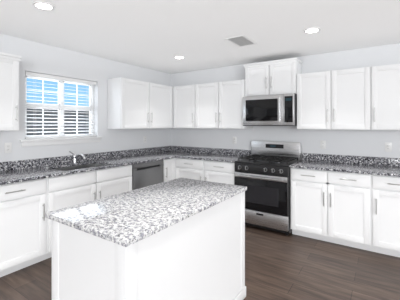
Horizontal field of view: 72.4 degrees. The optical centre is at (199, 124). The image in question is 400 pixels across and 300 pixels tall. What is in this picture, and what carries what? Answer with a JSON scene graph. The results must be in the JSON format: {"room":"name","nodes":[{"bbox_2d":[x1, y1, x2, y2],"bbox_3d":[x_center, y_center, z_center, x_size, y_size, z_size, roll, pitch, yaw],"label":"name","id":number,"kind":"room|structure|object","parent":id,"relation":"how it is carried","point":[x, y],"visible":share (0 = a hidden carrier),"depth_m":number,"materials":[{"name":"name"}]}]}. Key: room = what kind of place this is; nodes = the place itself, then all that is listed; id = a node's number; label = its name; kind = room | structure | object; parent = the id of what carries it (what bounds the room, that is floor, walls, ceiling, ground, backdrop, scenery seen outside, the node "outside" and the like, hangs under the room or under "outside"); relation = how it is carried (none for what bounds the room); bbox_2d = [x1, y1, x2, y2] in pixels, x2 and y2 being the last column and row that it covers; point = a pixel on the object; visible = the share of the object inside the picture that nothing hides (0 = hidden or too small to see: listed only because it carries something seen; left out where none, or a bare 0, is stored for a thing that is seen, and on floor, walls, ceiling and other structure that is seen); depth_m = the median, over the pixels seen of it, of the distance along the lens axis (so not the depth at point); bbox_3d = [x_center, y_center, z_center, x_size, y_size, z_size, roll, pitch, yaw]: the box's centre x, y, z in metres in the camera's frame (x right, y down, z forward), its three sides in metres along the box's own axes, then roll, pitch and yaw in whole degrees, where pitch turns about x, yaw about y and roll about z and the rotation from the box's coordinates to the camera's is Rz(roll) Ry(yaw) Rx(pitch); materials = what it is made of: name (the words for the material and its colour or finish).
{"room":"kitchen","nodes":[
{"label":"kitchen","id":0,"kind":"room"},
{"bbox_2d":[0,33,170,161],"bbox_3d":[-3.326,0.208,1.493,0.150,2.440,9.600,0,0,34],"label":"wall","id":1,"kind":"structure","parent":0,"point":[40,58],"depth_m":3.82,"materials":[{"name":"white paint"}]},
{"bbox_2d":[4,143,11,152],"bbox_3d":[-2.160,0.258,3.077,0.008,0.116,0.072,0,0,34],"label":"electrical outlet","id":2,"kind":"object","parent":1,"relation":"attached to","point":[7,147],"visible":1,"depth_m":3.07,"materials":[{"name":"white plastic"}]},
{"bbox_2d":[0,52,21,130],"bbox_3d":[-2.177,-0.336,2.739,0.354,0.788,0.574,0,0,34],"label":"upper cabinet","id":3,"kind":"object","parent":1,"relation":"attached to","point":[9,92],"visible":1,"depth_m":2.81,"materials":[{"name":"white wood"}]},
{"bbox_2d":[20,76,102,146],"bbox_3d":[-1.832,-0.194,3.664,0.170,0.893,1.110,0,0,34],"label":"window","id":4,"kind":"structure","parent":1,"relation":"in","point":[49,141],"depth_m":3.67,"materials":[{"name":"white plastic"}]},
{"bbox_2d":[25,71,95,138],"bbox_3d":[-1.827,-0.235,3.661,0.067,0.805,0.966,0,0,34],"label":"window blinds","id":5,"kind":"object","parent":4,"relation":"attached to","point":[45,76],"visible":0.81,"depth_m":3.58,"materials":[{"name":"white"}]},
{"bbox_2d":[107,77,172,128],"bbox_3d":[-0.958,-0.322,4.576,0.321,0.760,1.169,0,0,34],"label":"upper cabinet","id":6,"kind":"object","parent":1,"relation":"attached to","point":[134,104],"depth_m":4.28,"materials":[{"name":"white wood"}]},
{"bbox_2d":[0,225,399,299],"bbox_3d":[0.717,1.478,-1.232,9.900,0.100,9.900,0,0,34],"label":"floor","id":7,"kind":"structure","parent":0,"point":[282,266],"depth_m":2.63,"materials":[{"name":"brown wood"}]},
{"bbox_2d":[0,178,45,276],"bbox_3d":[-1.994,0.986,2.736,0.660,0.884,0.609,0,0,34],"label":"base cabinet","id":8,"kind":"object","parent":7,"relation":"on","point":[22,225],"visible":0.98,"depth_m":2.64,"materials":[{"name":"white wood"}]},
{"bbox_2d":[43,165,131,259],"bbox_3d":[-1.499,0.986,3.470,0.660,0.884,1.159,0,0,34],"label":"base cabinet","id":9,"kind":"object","parent":7,"relation":"on","point":[63,191],"visible":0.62,"depth_m":3.15,"materials":[{"name":"white wood"}]},
{"bbox_2d":[0,146,190,184],"bbox_3d":[-1.241,0.477,3.855,0.660,0.131,3.347,0,0,34],"label":"countertop","id":10,"kind":"structure","parent":9,"relation":"on","point":[23,170],"depth_m":3.51,"materials":[{"name":"stone"}]},
{"bbox_2d":[69,151,85,163],"bbox_3d":[-1.606,0.426,3.586,0.270,0.172,0.111,0,0,34],"label":"faucet","id":11,"kind":"object","parent":10,"relation":"on","point":[76,156],"visible":1,"depth_m":3.63,"materials":[{"name":"silver metal"}]},
{"bbox_2d":[55,163,104,170],"bbox_3d":[-1.496,0.691,3.455,0.434,0.294,0.724,0,0,34],"label":"sink","id":12,"kind":"object","parent":10,"relation":"in","point":[78,167],"visible":0.02,"depth_m":3.65,"materials":[{"name":"silver metal"}]},
{"bbox_2d":[132,160,163,189],"bbox_3d":[-1.004,0.987,4.221,0.610,0.875,0.630,0,0,34],"label":"dishwasher","id":13,"kind":"object","parent":7,"relation":"on","point":[145,174],"visible":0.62,"depth_m":4.02,"materials":[{"name":"grey metal"}]},
{"bbox_2d":[52,191,245,299],"bbox_3d":[-0.261,0.986,1.941,0.698,0.884,1.282,0,0,34],"label":"kitchen island","id":14,"kind":"object","parent":7,"relation":"on","point":[200,255],"visible":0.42,"depth_m":1.52,"materials":[{"name":"white wood"}]},
{"bbox_2d":[45,178,246,246],"bbox_3d":[-0.257,0.528,1.939,0.700,0.030,1.290,0,0,34],"label":"island countertop","id":15,"kind":"structure","parent":14,"relation":"on","point":[127,218],"depth_m":1.66,"materials":[{"name":"stone"}]},
{"bbox_2d":[163,158,174,181],"bbox_3d":[-0.561,0.986,4.861,0.660,0.884,0.915,0,0,34],"label":"base cabinet","id":16,"kind":"object","parent":7,"relation":"on","point":[169,170],"visible":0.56,"depth_m":4.42,"materials":[{"name":"white wood"}]},
{"bbox_2d":[175,147,250,162],"bbox_3d":[0.228,0.477,4.474,1.084,0.131,0.677,0,0,34],"label":"countertop","id":17,"kind":"structure","parent":16,"relation":"on","point":[198,153],"depth_m":4.60,"materials":[{"name":"stone"}]},
{"bbox_2d":[175,158,204,180],"bbox_3d":[-0.011,0.986,4.644,0.575,0.884,0.660,0,0,34],"label":"base cabinet","id":18,"kind":"object","parent":7,"relation":"on","point":[190,168],"visible":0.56,"depth_m":4.39,"materials":[{"name":"white wood"}]},
{"bbox_2d":[205,160,234,184],"bbox_3d":[0.455,0.986,4.330,0.546,0.884,0.660,0,0,34],"label":"base cabinet","id":19,"kind":"object","parent":7,"relation":"on","point":[219,172],"visible":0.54,"depth_m":4.08,"materials":[{"name":"white wood"}]},
{"bbox_2d":[234,141,300,234],"bbox_3d":[0.967,0.841,3.914,0.759,1.175,0.738,0,0,34],"label":"range","id":20,"kind":"object","parent":7,"relation":"on","point":[262,173],"visible":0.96,"depth_m":3.67,"materials":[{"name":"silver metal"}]},
{"bbox_2d":[290,168,371,250],"bbox_3d":[1.686,0.986,3.501,0.883,0.884,0.660,0,0,34],"label":"base cabinet","id":21,"kind":"object","parent":7,"relation":"on","point":[332,206],"visible":0.94,"depth_m":3.23,"materials":[{"name":"white wood"}]},
{"bbox_2d":[290,153,399,176],"bbox_3d":[1.890,0.477,3.369,1.369,0.132,0.652,0,0,34],"label":"countertop","id":22,"kind":"structure","parent":21,"relation":"on","point":[383,166],"depth_m":3.46,"materials":[{"name":"stone"}]},
{"bbox_2d":[371,175,399,256],"bbox_3d":[2.243,0.986,3.125,0.459,0.884,0.660,0,0,34],"label":"base cabinet","id":23,"kind":"object","parent":7,"relation":"on","point":[385,214],"visible":0.96,"depth_m":2.94,"materials":[{"name":"white wood"}]},
{"bbox_2d":[0,0,399,73],"bbox_3d":[0.717,-1.062,-1.232,9.900,0.100,9.900,0,0,34],"label":"ceiling","id":24,"kind":"structure","parent":0,"point":[157,35],"depth_m":2.87,"materials":[{"name":"white paint"}]},
{"bbox_2d":[32,1,54,10],"bbox_3d":[-1.320,-1.006,2.312,0.172,0.009,0.172,0,0,34],"label":"recessed light","id":25,"kind":"object","parent":24,"relation":"in","point":[43,5],"visible":1,"depth_m":2.30,"materials":[{"name":"white plastic"}]},
{"bbox_2d":[174,56,184,58],"bbox_3d":[-0.307,-1.006,4.065,0.172,0.009,0.172,0,0,34],"label":"recessed light","id":26,"kind":"object","parent":24,"relation":"in","point":[179,57],"visible":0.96,"depth_m":4.07,"materials":[{"name":"white plastic"}]},
{"bbox_2d":[225,35,256,46],"bbox_3d":[0.499,-1.007,3.293,0.240,0.008,0.400,0,0,34],"label":"ceiling vent","id":27,"kind":"object","parent":24,"relation":"in","point":[241,41],"visible":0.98,"depth_m":3.28,"materials":[{"name":"white metal"}]},
{"bbox_2d":[303,27,320,33],"bbox_3d":[1.193,-1.006,2.909,0.172,0.009,0.172,0,0,34],"label":"recessed light","id":28,"kind":"object","parent":24,"relation":"in","point":[312,30],"visible":0.96,"depth_m":2.90,"materials":[{"name":"white plastic"}]},
{"bbox_2d":[171,43,399,159],"bbox_3d":[3.442,0.208,2.810,9.900,2.440,0.150,0,0,34],"label":"wall","id":29,"kind":"structure","parent":0,"point":[369,143],"depth_m":3.94,"materials":[{"name":"white paint"}]},
{"bbox_2d":[173,84,195,127],"bbox_3d":[-0.217,-0.322,4.967,0.508,0.760,0.354,0,0,34],"label":"upper cabinet","id":30,"kind":"object","parent":29,"relation":"attached to","point":[183,106],"visible":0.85,"depth_m":4.84,"materials":[{"name":"white wood"}]},
{"bbox_2d":[195,79,252,128],"bbox_3d":[0.380,-0.322,4.565,0.930,0.760,0.354,0,0,34],"label":"upper cabinet","id":31,"kind":"object","parent":29,"relation":"attached to","point":[218,105],"visible":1,"depth_m":4.42,"materials":[{"name":"white wood"}]},
{"bbox_2d":[244,57,302,95],"bbox_3d":[1.086,-0.679,4.089,0.791,0.491,0.354,0,0,34],"label":"upper cabinet","id":32,"kind":"object","parent":29,"relation":"attached to","point":[274,77],"visible":0.98,"depth_m":3.94,"materials":[{"name":"white wood"}]},
{"bbox_2d":[243,93,296,125],"bbox_3d":[1.057,-0.208,4.047,0.757,0.443,0.456,0,0,34],"label":"microwave","id":33,"kind":"object","parent":32,"relation":"attached to","point":[273,110],"visible":0.96,"depth_m":3.86,"materials":[{"name":"grey metal"}]},
{"bbox_2d":[320,140,325,148],"bbox_3d":[1.738,0.278,3.861,0.072,0.116,0.008,0,0,34],"label":"electrical outlet","id":34,"kind":"object","parent":29,"relation":"attached to","point":[322,144],"visible":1,"depth_m":3.86,"materials":[{"name":"white plastic"}]},
{"bbox_2d":[297,67,370,129],"bbox_3d":[1.765,-0.322,3.631,0.867,0.760,0.354,0,0,34],"label":"upper cabinet","id":35,"kind":"object","parent":29,"relation":"attached to","point":[337,99],"visible":0.96,"depth_m":3.48,"materials":[{"name":"white wood"}]},
{"bbox_2d":[371,64,399,129],"bbox_3d":[2.322,-0.322,3.256,0.474,0.760,0.354,0,0,34],"label":"upper cabinet","id":36,"kind":"object","parent":29,"relation":"attached to","point":[385,97],"visible":1,"depth_m":3.19,"materials":[{"name":"white wood"}]},
{"bbox_2d":[385,142,391,151],"bbox_3d":[2.369,0.278,3.437,0.072,0.116,0.008,0,0,34],"label":"electrical outlet","id":37,"kind":"object","parent":29,"relation":"attached to","point":[388,146],"visible":1,"depth_m":3.44,"materials":[{"name":"white plastic"}]},
{"label":"outside","id":38,"kind":"structure","parent":0,"visible":0},
{"bbox_2d":[27,78,88,134],"bbox_3d":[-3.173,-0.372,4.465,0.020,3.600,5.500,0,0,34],"label":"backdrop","id":39,"kind":"structure","parent":38,"point":[84,117],"depth_m":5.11,"materials":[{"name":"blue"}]}
]}

